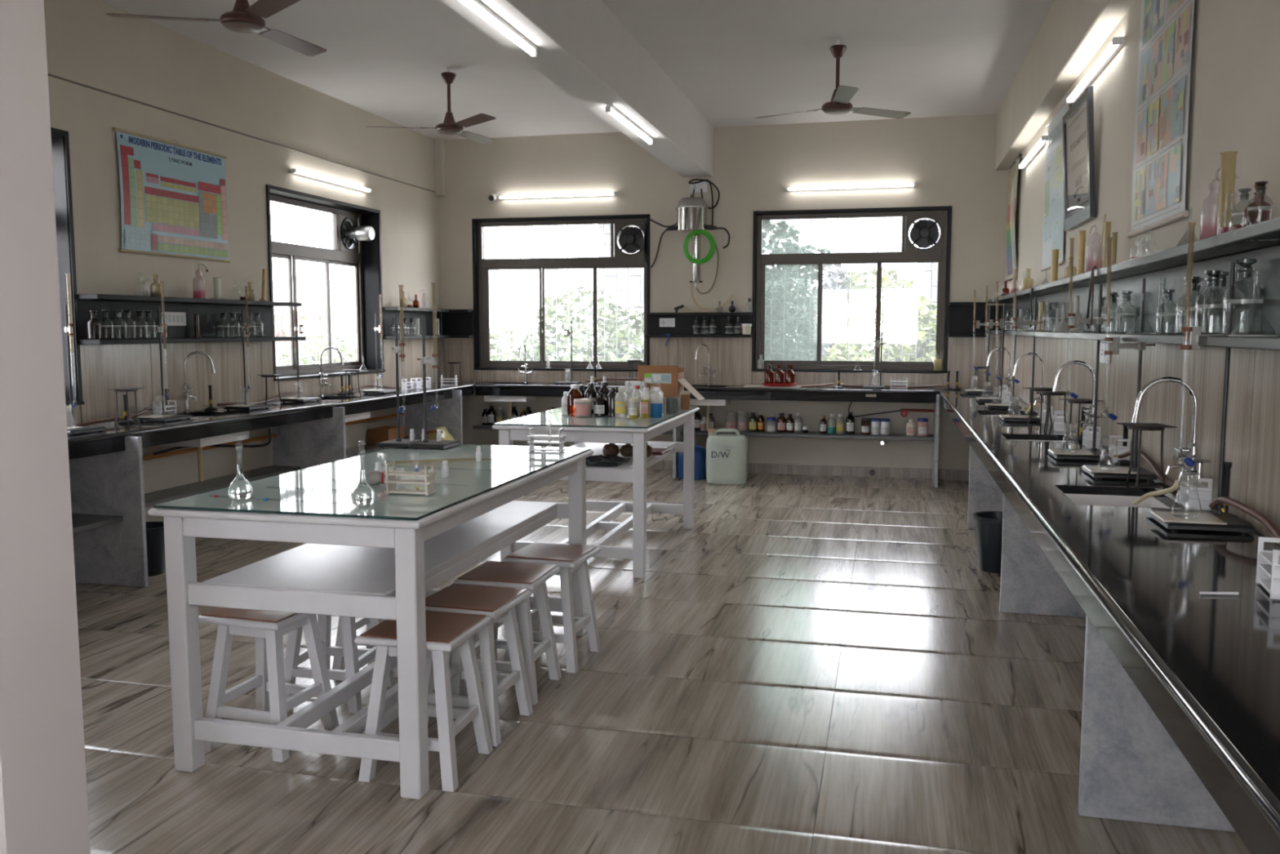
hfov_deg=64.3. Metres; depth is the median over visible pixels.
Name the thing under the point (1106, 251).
cylinder
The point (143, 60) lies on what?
wall
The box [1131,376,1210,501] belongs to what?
faucet
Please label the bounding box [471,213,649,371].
window
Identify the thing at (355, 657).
stool
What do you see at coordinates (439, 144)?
trim
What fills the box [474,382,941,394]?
countertop
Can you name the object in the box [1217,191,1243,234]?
bottle
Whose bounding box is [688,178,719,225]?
power cable
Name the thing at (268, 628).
stool
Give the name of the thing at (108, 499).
laboratory bench
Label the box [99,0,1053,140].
ceiling
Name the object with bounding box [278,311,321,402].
stand
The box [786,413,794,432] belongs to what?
jar
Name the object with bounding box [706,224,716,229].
socket
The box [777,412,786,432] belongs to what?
jar
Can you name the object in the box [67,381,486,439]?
countertop
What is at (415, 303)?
bottle
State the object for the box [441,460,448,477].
vial
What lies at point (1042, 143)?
tube light
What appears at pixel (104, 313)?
bottle
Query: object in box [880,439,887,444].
tap
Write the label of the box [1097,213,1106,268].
rod
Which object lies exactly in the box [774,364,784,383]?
bottle
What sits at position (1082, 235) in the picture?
cylinder
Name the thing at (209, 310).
wall shelf
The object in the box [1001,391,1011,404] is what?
test tube rack
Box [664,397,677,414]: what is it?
beaker
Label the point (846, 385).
hose
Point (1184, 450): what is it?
tap
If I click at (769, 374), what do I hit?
bottle
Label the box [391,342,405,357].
clamp
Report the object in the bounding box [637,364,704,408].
carton
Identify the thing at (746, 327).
plastic tub
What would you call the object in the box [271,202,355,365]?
grille
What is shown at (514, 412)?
jar
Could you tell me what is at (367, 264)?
window
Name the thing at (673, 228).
socket
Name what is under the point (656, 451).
book
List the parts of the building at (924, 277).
pane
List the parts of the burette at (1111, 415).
tap handle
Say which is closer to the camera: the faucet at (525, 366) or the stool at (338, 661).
the stool at (338, 661)
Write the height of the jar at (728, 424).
0.189 m
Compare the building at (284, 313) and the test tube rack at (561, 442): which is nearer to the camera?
the test tube rack at (561, 442)
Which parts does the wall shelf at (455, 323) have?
panel, shelf, shelf, shelf, panel, shelf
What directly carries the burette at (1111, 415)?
attached to the clamp at (1116, 344)
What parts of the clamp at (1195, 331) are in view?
jaw plate, arm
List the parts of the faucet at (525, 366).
spout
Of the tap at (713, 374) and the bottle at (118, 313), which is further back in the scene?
the tap at (713, 374)
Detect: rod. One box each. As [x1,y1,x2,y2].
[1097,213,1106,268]
[1199,591,1239,595]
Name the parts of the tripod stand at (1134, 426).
leg, leg, leg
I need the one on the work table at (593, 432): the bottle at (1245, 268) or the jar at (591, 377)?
the jar at (591, 377)
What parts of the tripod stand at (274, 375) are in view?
leg, leg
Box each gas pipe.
[142,412,406,460]
[900,408,933,412]
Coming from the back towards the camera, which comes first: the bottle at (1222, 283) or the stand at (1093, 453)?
the stand at (1093, 453)
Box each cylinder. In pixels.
[192,314,202,337]
[259,269,266,301]
[1035,301,1046,331]
[1047,248,1059,283]
[1076,230,1086,274]
[1102,221,1111,266]
[1111,232,1117,264]
[1213,151,1238,235]
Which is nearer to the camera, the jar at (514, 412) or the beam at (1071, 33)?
the beam at (1071, 33)
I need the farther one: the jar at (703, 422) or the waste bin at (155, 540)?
the jar at (703, 422)
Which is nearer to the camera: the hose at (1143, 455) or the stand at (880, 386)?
the hose at (1143, 455)
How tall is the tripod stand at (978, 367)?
0.221 m
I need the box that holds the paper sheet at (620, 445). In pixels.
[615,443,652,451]
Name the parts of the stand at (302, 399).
rod, plate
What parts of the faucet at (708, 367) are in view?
spout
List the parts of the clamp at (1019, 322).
jaw plate, arm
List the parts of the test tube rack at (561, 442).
panel, panel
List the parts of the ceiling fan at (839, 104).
blade, down rod, blade, blade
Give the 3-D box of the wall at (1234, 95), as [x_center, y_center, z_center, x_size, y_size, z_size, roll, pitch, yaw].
[2.092,-0.592,3.706,0.252,3.560,11.950,1,6,14]
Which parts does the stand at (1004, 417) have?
plate, rod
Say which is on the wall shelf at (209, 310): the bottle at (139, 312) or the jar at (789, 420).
the bottle at (139, 312)
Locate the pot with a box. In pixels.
[933,359,942,370]
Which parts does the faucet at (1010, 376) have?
spout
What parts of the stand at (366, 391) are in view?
rod, plate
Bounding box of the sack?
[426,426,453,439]
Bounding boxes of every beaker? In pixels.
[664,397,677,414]
[669,396,681,413]
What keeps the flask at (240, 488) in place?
on the work table at (380, 559)
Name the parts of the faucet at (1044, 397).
spout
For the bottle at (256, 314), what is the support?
on the wall shelf at (209, 310)
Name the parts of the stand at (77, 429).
rod, plate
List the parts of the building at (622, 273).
pane, pane, pane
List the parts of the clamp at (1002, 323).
jaw plate, arm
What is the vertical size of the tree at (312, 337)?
5.880 m
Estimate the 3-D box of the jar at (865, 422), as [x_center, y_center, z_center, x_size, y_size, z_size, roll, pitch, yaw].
[2.160,-0.008,9.739,0.090,0.154,0.090,1,6,14]
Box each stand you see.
[64,303,106,435]
[108,387,143,426]
[134,306,193,422]
[222,309,271,410]
[257,373,282,404]
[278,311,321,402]
[340,368,361,395]
[361,313,395,394]
[375,315,422,448]
[410,315,461,449]
[447,361,462,383]
[554,320,581,384]
[625,360,642,381]
[862,333,884,389]
[964,306,993,394]
[971,366,991,389]
[975,303,1004,402]
[984,301,1021,409]
[999,297,1039,422]
[1022,386,1061,426]
[1036,391,1071,432]
[1047,284,1111,461]
[1060,398,1103,445]
[1081,278,1157,480]
[1115,422,1176,486]
[1146,261,1254,533]
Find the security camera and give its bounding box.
[488,192,497,201]
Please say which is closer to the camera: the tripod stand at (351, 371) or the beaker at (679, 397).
the beaker at (679, 397)
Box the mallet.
[674,304,708,312]
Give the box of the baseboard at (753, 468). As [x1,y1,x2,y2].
[646,460,968,479]
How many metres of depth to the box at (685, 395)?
7.08 m
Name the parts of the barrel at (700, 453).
handle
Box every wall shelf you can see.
[76,293,306,344]
[382,306,473,338]
[644,312,752,337]
[947,302,1001,337]
[986,217,1279,351]
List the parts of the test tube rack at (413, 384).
panel, panel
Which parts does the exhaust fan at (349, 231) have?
blade, blade, blade, mounting plate, blade, motor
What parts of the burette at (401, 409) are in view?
tap handle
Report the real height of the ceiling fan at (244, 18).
0.490 m
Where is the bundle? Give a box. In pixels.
[929,353,942,370]
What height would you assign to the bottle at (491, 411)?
0.209 m
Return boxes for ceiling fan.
[106,0,326,56]
[366,67,496,144]
[754,40,911,119]
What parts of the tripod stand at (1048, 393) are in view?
leg, leg, leg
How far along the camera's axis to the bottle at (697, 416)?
10.09 m
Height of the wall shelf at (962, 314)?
0.325 m
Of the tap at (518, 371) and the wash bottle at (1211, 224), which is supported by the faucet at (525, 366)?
the tap at (518, 371)
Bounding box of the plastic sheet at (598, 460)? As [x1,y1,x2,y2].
[586,454,631,466]
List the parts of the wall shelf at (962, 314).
shelf, shelf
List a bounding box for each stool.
[198,607,338,761]
[284,614,395,713]
[332,592,426,677]
[354,610,493,791]
[425,582,533,746]
[453,560,561,705]
[502,542,600,672]
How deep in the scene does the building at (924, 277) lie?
42.91 m
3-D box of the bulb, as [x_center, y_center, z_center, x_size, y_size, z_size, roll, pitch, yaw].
[-0.934,0.183,3.662,0.125,0.052,0.051,0,6,-1]
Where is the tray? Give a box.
[743,384,800,387]
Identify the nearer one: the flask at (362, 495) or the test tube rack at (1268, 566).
the test tube rack at (1268, 566)
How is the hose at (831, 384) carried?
on the laboratory bench at (825, 393)
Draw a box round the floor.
[75,469,1251,853]
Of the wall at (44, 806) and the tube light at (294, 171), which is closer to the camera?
the wall at (44, 806)
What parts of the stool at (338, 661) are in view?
leg, leg, leg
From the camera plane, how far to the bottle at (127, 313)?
6.25 m
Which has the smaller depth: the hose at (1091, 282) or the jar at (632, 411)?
the hose at (1091, 282)
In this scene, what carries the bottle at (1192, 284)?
on the wall shelf at (1260, 242)
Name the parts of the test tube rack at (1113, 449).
panel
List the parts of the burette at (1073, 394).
tap handle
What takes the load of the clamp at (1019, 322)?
attached to the stand at (1004, 417)
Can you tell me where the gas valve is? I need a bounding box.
[901,410,906,417]
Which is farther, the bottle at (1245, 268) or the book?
the book
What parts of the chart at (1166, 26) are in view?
rod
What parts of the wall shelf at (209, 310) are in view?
panel, shelf, shelf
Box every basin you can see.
[157,416,248,447]
[484,395,535,402]
[689,399,729,405]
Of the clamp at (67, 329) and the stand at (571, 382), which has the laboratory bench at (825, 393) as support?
the stand at (571, 382)
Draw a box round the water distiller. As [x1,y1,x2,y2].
[666,195,716,287]
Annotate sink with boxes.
[157,416,248,481]
[323,399,369,422]
[484,395,535,419]
[689,399,729,431]
[1007,439,1066,441]
[1063,493,1171,508]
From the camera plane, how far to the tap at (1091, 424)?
4.84 m
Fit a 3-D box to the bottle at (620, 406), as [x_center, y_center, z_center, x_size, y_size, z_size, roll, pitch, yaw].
[-0.118,-0.156,6.425,0.083,0.190,0.083,1,6,14]
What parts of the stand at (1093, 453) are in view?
plate, rod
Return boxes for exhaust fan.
[331,213,374,253]
[614,222,647,257]
[905,213,943,252]
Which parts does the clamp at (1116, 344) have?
jaw plate, arm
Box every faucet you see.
[182,351,214,413]
[317,346,343,396]
[516,342,533,382]
[695,343,716,385]
[986,346,1013,398]
[1013,352,1046,417]
[1052,360,1103,431]
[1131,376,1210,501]
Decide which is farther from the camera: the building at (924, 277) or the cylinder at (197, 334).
the building at (924, 277)
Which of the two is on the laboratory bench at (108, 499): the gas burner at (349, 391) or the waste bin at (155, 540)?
the gas burner at (349, 391)
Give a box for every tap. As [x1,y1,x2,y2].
[182,390,197,400]
[320,377,330,386]
[516,368,524,374]
[526,368,533,374]
[699,368,707,376]
[708,369,716,377]
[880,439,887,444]
[1004,379,1013,388]
[1033,391,1040,402]
[1034,393,1046,404]
[1076,413,1090,426]
[1080,408,1090,412]
[1082,415,1103,430]
[1165,453,1188,474]
[1173,447,1189,453]
[1178,458,1210,481]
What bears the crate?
on the laboratory bench at (108, 499)
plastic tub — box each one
[574,398,591,417]
[741,323,751,334]
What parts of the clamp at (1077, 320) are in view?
jaw plate, arm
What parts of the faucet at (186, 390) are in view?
spout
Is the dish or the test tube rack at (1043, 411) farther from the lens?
the dish
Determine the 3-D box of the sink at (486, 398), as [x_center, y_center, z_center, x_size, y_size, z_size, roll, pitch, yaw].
[-1.341,-0.215,10.516,0.456,0.407,0.296,1,6,14]
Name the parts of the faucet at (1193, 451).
spout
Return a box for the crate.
[368,426,404,444]
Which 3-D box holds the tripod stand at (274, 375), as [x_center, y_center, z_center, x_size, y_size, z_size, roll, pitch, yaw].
[-2.782,-0.284,7.668,0.154,0.221,0.150,-3,7,-32]
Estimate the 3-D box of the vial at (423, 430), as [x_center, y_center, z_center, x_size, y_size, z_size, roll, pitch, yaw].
[-1.035,0.038,4.875,0.023,0.055,0.022,1,6,14]
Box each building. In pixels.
[274,309,326,365]
[598,223,644,361]
[917,218,940,342]
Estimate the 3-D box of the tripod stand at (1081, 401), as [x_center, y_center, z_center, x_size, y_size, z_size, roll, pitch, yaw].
[2.171,-0.025,5.009,0.154,0.221,0.150,-1,6,-9]
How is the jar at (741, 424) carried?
on the laboratory bench at (825, 393)
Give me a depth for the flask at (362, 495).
3.21 m
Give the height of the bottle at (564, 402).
0.149 m
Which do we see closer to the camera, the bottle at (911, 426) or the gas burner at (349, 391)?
the gas burner at (349, 391)
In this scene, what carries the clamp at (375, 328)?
attached to the stand at (366, 391)
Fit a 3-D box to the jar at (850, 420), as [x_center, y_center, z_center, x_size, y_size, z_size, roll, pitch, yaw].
[2.019,-0.038,9.770,0.084,0.209,0.084,1,6,14]
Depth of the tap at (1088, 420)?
4.98 m
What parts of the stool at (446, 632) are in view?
leg, seat, leg, leg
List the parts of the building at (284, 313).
pane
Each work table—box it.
[147,444,593,799]
[491,405,699,577]
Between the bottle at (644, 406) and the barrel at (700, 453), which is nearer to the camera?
the bottle at (644, 406)
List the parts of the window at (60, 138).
sill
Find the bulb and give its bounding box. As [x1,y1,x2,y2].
[364,470,386,484]
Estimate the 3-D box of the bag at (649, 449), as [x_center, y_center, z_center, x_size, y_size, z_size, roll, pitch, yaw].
[0.024,0.142,6.482,0.107,0.103,0.122,-2,6,-16]
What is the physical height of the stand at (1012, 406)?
0.760 m
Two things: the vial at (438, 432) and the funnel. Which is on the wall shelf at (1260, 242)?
the funnel
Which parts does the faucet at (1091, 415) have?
spout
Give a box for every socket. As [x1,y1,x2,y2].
[659,318,675,327]
[666,225,676,231]
[689,181,707,192]
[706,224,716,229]
[1099,342,1111,364]
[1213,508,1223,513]
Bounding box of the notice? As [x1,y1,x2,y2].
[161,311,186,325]
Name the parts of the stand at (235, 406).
rod, plate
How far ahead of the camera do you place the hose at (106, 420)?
5.91 m
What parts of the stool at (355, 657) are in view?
leg, leg, leg, leg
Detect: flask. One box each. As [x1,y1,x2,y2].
[227,435,253,500]
[351,440,375,506]
[728,301,735,312]
[1060,424,1079,452]
[1097,436,1120,470]
[1170,472,1202,516]
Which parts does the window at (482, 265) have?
frame, sliding sash, sill, frame, sliding sash, sliding sash, frame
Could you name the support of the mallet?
on the wall shelf at (686, 326)
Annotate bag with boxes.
[602,443,618,456]
[619,443,632,456]
[646,441,652,457]
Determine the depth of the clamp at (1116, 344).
3.93 m
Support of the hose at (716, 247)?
attached to the water distiller
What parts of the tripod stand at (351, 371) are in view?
leg, leg, leg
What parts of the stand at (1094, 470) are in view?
plate, rod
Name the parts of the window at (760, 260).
frame, sliding sash, frame, sliding sash, sill, sliding sash, frame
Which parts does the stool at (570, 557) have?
leg, leg, seat, leg, leg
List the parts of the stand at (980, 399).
plate, rod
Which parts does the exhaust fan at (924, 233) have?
blade, blade, blade, motor, blade, blade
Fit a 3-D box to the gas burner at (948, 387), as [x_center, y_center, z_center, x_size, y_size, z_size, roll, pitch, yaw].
[2.872,-0.436,9.471,0.087,0.172,0.087,-5,8,-42]
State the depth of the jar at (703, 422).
10.08 m
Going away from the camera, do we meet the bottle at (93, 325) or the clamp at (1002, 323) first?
the bottle at (93, 325)
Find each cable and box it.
[47,73,435,192]
[643,219,676,267]
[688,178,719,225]
[716,227,729,248]
[848,401,900,417]
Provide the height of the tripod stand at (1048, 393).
0.221 m
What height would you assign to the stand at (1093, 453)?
0.760 m
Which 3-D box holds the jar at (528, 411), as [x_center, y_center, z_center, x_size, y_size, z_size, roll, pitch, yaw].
[-1.158,-0.111,10.563,0.084,0.199,0.084,1,6,14]
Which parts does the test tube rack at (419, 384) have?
panel, panel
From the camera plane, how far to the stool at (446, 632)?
3.27 m
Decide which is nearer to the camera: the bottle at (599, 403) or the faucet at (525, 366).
the bottle at (599, 403)
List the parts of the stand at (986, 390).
plate, rod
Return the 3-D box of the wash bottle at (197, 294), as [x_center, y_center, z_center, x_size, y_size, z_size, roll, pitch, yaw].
[-2.984,-0.992,6.919,0.078,0.235,0.110,4,7,32]
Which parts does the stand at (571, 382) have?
plate, rod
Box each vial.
[374,461,382,472]
[409,428,414,440]
[421,429,424,440]
[436,429,441,441]
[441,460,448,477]
[475,445,482,461]
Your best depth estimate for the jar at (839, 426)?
9.76 m
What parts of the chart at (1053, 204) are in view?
rod, rod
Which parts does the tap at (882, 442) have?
knob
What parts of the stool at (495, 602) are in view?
leg, leg, seat, leg, leg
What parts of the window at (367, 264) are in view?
sliding sash, sliding sash, frame, sill, sliding sash, frame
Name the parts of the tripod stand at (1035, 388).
leg, leg, leg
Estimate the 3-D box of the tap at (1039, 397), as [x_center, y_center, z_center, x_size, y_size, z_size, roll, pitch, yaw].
[2.576,-0.186,6.561,0.091,0.072,0.087,1,6,14]
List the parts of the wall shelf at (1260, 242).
shelf, shelf, panel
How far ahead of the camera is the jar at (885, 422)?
9.66 m
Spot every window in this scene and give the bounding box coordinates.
[50,127,84,406]
[266,184,385,381]
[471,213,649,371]
[751,205,951,373]
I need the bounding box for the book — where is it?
[652,448,669,455]
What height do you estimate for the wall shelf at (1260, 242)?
0.308 m
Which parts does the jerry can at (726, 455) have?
handle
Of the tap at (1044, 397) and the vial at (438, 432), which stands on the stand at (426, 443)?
the vial at (438, 432)
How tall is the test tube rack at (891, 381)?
0.105 m
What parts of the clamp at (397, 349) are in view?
arm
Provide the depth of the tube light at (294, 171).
8.58 m
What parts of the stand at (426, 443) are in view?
rod, plate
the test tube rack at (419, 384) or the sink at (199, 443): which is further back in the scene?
the test tube rack at (419, 384)
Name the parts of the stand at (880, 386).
plate, rod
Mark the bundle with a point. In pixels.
(938, 363)
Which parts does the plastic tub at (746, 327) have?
lid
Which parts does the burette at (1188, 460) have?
tap handle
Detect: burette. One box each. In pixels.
[66,276,76,409]
[160,280,168,397]
[397,288,405,413]
[430,282,438,413]
[1011,297,1019,383]
[1066,239,1077,399]
[1103,256,1117,420]
[1173,247,1195,466]
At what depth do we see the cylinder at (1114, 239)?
4.41 m
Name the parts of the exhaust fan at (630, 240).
blade, blade, blade, motor, blade, blade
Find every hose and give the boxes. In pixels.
[66,416,119,426]
[128,407,162,417]
[153,427,271,455]
[217,391,301,405]
[352,384,408,390]
[585,377,637,382]
[683,229,715,264]
[690,282,733,310]
[695,243,719,294]
[794,382,833,386]
[842,384,943,387]
[1025,403,1053,421]
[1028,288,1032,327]
[1085,266,1096,328]
[1118,449,1179,491]
[1133,480,1180,505]
[1208,496,1279,543]
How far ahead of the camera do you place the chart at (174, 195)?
6.73 m
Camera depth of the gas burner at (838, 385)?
9.74 m
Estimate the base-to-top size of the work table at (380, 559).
0.887 m
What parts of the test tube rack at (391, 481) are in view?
panel, panel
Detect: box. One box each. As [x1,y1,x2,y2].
[624,381,646,411]
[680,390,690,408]
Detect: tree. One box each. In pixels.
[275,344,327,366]
[284,331,356,364]
[489,282,644,361]
[489,323,527,360]
[761,219,852,360]
[809,266,937,361]
[910,309,936,361]
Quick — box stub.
[869,469,875,475]
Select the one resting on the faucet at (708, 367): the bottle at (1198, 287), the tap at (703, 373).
the tap at (703, 373)
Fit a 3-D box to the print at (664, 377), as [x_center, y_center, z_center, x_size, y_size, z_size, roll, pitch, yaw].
[0.182,-0.343,7.138,0.060,0.045,0.001,1,6,15]
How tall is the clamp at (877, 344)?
0.068 m
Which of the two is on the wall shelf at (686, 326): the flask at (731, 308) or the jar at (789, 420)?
the flask at (731, 308)
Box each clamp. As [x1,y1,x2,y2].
[62,323,74,336]
[155,324,167,334]
[238,324,249,333]
[292,324,303,333]
[372,324,382,333]
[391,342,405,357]
[417,353,439,368]
[564,329,576,336]
[665,333,670,346]
[873,340,886,347]
[973,320,988,328]
[985,320,1005,328]
[995,319,1016,328]
[1012,317,1044,328]
[1066,313,1111,328]
[1104,337,1155,355]
[1179,326,1235,350]
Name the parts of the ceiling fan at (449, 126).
blade, down rod, blade, blade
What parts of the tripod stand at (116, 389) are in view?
leg, leg, leg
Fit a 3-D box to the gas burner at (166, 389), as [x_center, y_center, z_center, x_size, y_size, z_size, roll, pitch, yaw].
[-3.093,-0.162,6.659,0.087,0.172,0.087,-2,6,-16]
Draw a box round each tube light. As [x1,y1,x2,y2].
[290,168,372,192]
[458,0,537,57]
[496,191,617,199]
[605,104,653,145]
[785,182,916,191]
[1017,135,1048,168]
[1065,36,1125,103]
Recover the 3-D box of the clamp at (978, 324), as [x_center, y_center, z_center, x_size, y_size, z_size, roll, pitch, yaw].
[3.014,-0.897,8.908,0.202,0.068,0.030,-1,6,-8]
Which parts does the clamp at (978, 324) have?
arm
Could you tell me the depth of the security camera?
10.49 m
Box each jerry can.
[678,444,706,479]
[706,428,748,484]
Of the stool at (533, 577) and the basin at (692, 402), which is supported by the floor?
the stool at (533, 577)
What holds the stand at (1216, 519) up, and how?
on the laboratory bench at (1180, 713)
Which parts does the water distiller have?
lid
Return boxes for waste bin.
[145,521,165,576]
[972,511,1002,573]
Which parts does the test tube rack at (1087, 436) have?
panel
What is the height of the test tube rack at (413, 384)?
0.105 m
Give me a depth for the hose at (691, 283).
10.10 m
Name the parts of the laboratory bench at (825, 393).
support panel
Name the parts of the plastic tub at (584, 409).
lid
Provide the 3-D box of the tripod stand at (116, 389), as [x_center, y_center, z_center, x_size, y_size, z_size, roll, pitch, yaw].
[-2.997,-0.116,5.947,0.154,0.221,0.150,0,6,-3]
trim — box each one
[434,138,446,196]
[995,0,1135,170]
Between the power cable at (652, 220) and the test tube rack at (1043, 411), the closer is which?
the test tube rack at (1043, 411)
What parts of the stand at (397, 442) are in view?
rod, plate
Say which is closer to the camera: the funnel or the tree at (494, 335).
the funnel
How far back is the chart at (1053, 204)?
6.57 m
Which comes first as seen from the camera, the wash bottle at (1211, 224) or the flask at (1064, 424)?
the wash bottle at (1211, 224)
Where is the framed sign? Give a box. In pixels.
[1062,85,1095,231]
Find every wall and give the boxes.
[0,0,90,853]
[43,0,441,521]
[438,114,1008,470]
[999,0,1279,544]
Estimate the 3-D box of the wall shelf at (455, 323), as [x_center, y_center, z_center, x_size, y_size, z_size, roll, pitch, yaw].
[-2.102,-1.037,10.197,0.374,0.300,1.298,1,6,14]
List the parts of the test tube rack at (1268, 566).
panel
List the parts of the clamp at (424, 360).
arm, jaw plate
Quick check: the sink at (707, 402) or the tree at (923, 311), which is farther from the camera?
the tree at (923, 311)
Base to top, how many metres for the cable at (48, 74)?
0.035 m
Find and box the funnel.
[1228,277,1278,336]
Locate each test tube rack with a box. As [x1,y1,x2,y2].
[151,400,177,414]
[383,461,436,495]
[400,377,417,390]
[416,377,431,389]
[440,374,457,386]
[527,427,565,452]
[889,377,908,388]
[999,385,1008,396]
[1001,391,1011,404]
[1040,404,1053,423]
[1053,410,1066,431]
[1082,423,1100,448]
[1108,435,1129,463]
[1178,471,1212,510]
[1255,536,1279,599]
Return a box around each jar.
[481,408,488,425]
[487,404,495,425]
[496,407,502,422]
[511,406,518,418]
[520,408,524,417]
[524,406,532,415]
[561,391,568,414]
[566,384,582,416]
[578,384,585,398]
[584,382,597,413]
[590,376,595,388]
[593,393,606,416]
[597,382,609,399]
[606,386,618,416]
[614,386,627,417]
[628,397,638,417]
[631,385,642,414]
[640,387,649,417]
[644,387,648,415]
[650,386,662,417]
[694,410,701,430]
[700,416,706,430]
[709,413,714,428]
[725,411,735,428]
[737,410,747,431]
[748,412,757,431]
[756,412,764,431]
[767,417,775,432]
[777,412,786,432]
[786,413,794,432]
[794,413,802,432]
[802,426,808,432]
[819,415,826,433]
[826,413,835,433]
[836,413,843,434]
[845,412,854,434]
[860,417,870,434]
[871,417,879,435]
[880,417,889,435]
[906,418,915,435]
[917,417,928,435]
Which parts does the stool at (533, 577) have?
leg, leg, seat, leg, leg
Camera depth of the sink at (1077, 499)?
3.67 m
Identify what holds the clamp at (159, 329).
attached to the stand at (166, 418)
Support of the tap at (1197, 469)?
on the faucet at (1193, 451)
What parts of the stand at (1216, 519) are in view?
plate, rod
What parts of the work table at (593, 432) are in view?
leg, foot rail, foot rail, shelf rail, foot rail, foot rail, foot rail, leg, shelf rail, shelf rail, leg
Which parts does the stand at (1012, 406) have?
plate, rod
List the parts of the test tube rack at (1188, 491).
panel, panel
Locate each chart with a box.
[111,127,231,262]
[1005,153,1022,281]
[1040,94,1070,271]
[1126,0,1195,238]
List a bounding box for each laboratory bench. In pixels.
[67,381,486,586]
[472,382,941,477]
[932,387,1279,853]
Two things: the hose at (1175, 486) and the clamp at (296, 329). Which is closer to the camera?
the hose at (1175, 486)
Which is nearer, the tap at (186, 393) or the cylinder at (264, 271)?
the tap at (186, 393)
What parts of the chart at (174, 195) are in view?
rod, rod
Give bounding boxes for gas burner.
[118,394,133,423]
[164,388,169,413]
[204,385,217,410]
[337,374,347,394]
[346,373,354,393]
[593,367,599,384]
[834,369,844,387]
[942,370,951,389]
[951,370,962,390]
[1023,388,1037,413]
[1072,407,1086,441]
[1113,425,1133,464]
[1221,462,1239,519]
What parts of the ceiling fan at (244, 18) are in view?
blade, blade, blade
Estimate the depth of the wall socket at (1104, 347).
4.87 m
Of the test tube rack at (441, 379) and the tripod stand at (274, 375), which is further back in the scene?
the test tube rack at (441, 379)
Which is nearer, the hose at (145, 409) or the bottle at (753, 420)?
the hose at (145, 409)
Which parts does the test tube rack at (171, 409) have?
panel, panel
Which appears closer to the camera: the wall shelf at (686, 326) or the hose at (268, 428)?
the hose at (268, 428)
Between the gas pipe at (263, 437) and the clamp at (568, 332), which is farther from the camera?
the clamp at (568, 332)
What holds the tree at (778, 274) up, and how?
on the ground
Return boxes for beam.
[440,0,713,177]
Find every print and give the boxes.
[615,404,624,406]
[653,374,660,381]
[662,374,670,381]
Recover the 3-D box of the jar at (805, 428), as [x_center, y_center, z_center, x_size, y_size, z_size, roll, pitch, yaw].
[1.607,0.024,9.878,0.055,0.064,0.055,1,6,14]
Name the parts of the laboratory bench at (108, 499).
support panel, support panel, support panel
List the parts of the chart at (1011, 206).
rod, rod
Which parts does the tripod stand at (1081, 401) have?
leg, leg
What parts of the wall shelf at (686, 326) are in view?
shelf, shelf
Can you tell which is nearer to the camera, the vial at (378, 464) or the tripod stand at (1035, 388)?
the vial at (378, 464)
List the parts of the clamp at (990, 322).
jaw plate, arm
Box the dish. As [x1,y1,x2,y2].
[762,382,796,386]
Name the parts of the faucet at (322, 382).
spout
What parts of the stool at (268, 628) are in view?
leg, seat, leg, leg, leg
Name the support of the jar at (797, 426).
on the laboratory bench at (825, 393)
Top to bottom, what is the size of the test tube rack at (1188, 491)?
0.105 m
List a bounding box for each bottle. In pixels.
[85,310,102,339]
[100,309,114,336]
[111,309,127,337]
[120,310,136,338]
[133,310,147,338]
[141,310,156,338]
[150,273,162,296]
[155,310,167,338]
[192,266,208,298]
[217,311,230,337]
[226,312,239,337]
[234,312,245,336]
[239,281,248,300]
[244,281,254,300]
[245,312,256,335]
[251,312,263,336]
[399,291,407,307]
[413,294,419,307]
[764,364,773,383]
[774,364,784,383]
[785,364,795,383]
[1000,280,1009,296]
[1022,267,1034,289]
[1026,307,1031,315]
[1041,302,1055,328]
[1046,301,1058,326]
[1064,256,1076,278]
[1093,297,1109,322]
[1102,294,1122,319]
[1106,292,1121,316]
[1114,290,1136,328]
[1155,288,1178,333]
[1174,276,1205,334]
[1177,278,1208,333]
[1194,270,1228,321]
[1199,176,1239,238]
[1201,271,1229,333]
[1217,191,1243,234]
[1221,258,1263,335]
[1230,188,1251,231]
[1243,180,1273,226]
[1246,181,1273,217]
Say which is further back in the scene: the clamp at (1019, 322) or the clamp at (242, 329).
the clamp at (242, 329)
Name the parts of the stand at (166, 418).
rod, plate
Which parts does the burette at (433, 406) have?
tap handle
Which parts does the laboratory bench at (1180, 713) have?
support panel, support panel, support panel, support panel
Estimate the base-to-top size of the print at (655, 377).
0.045 m

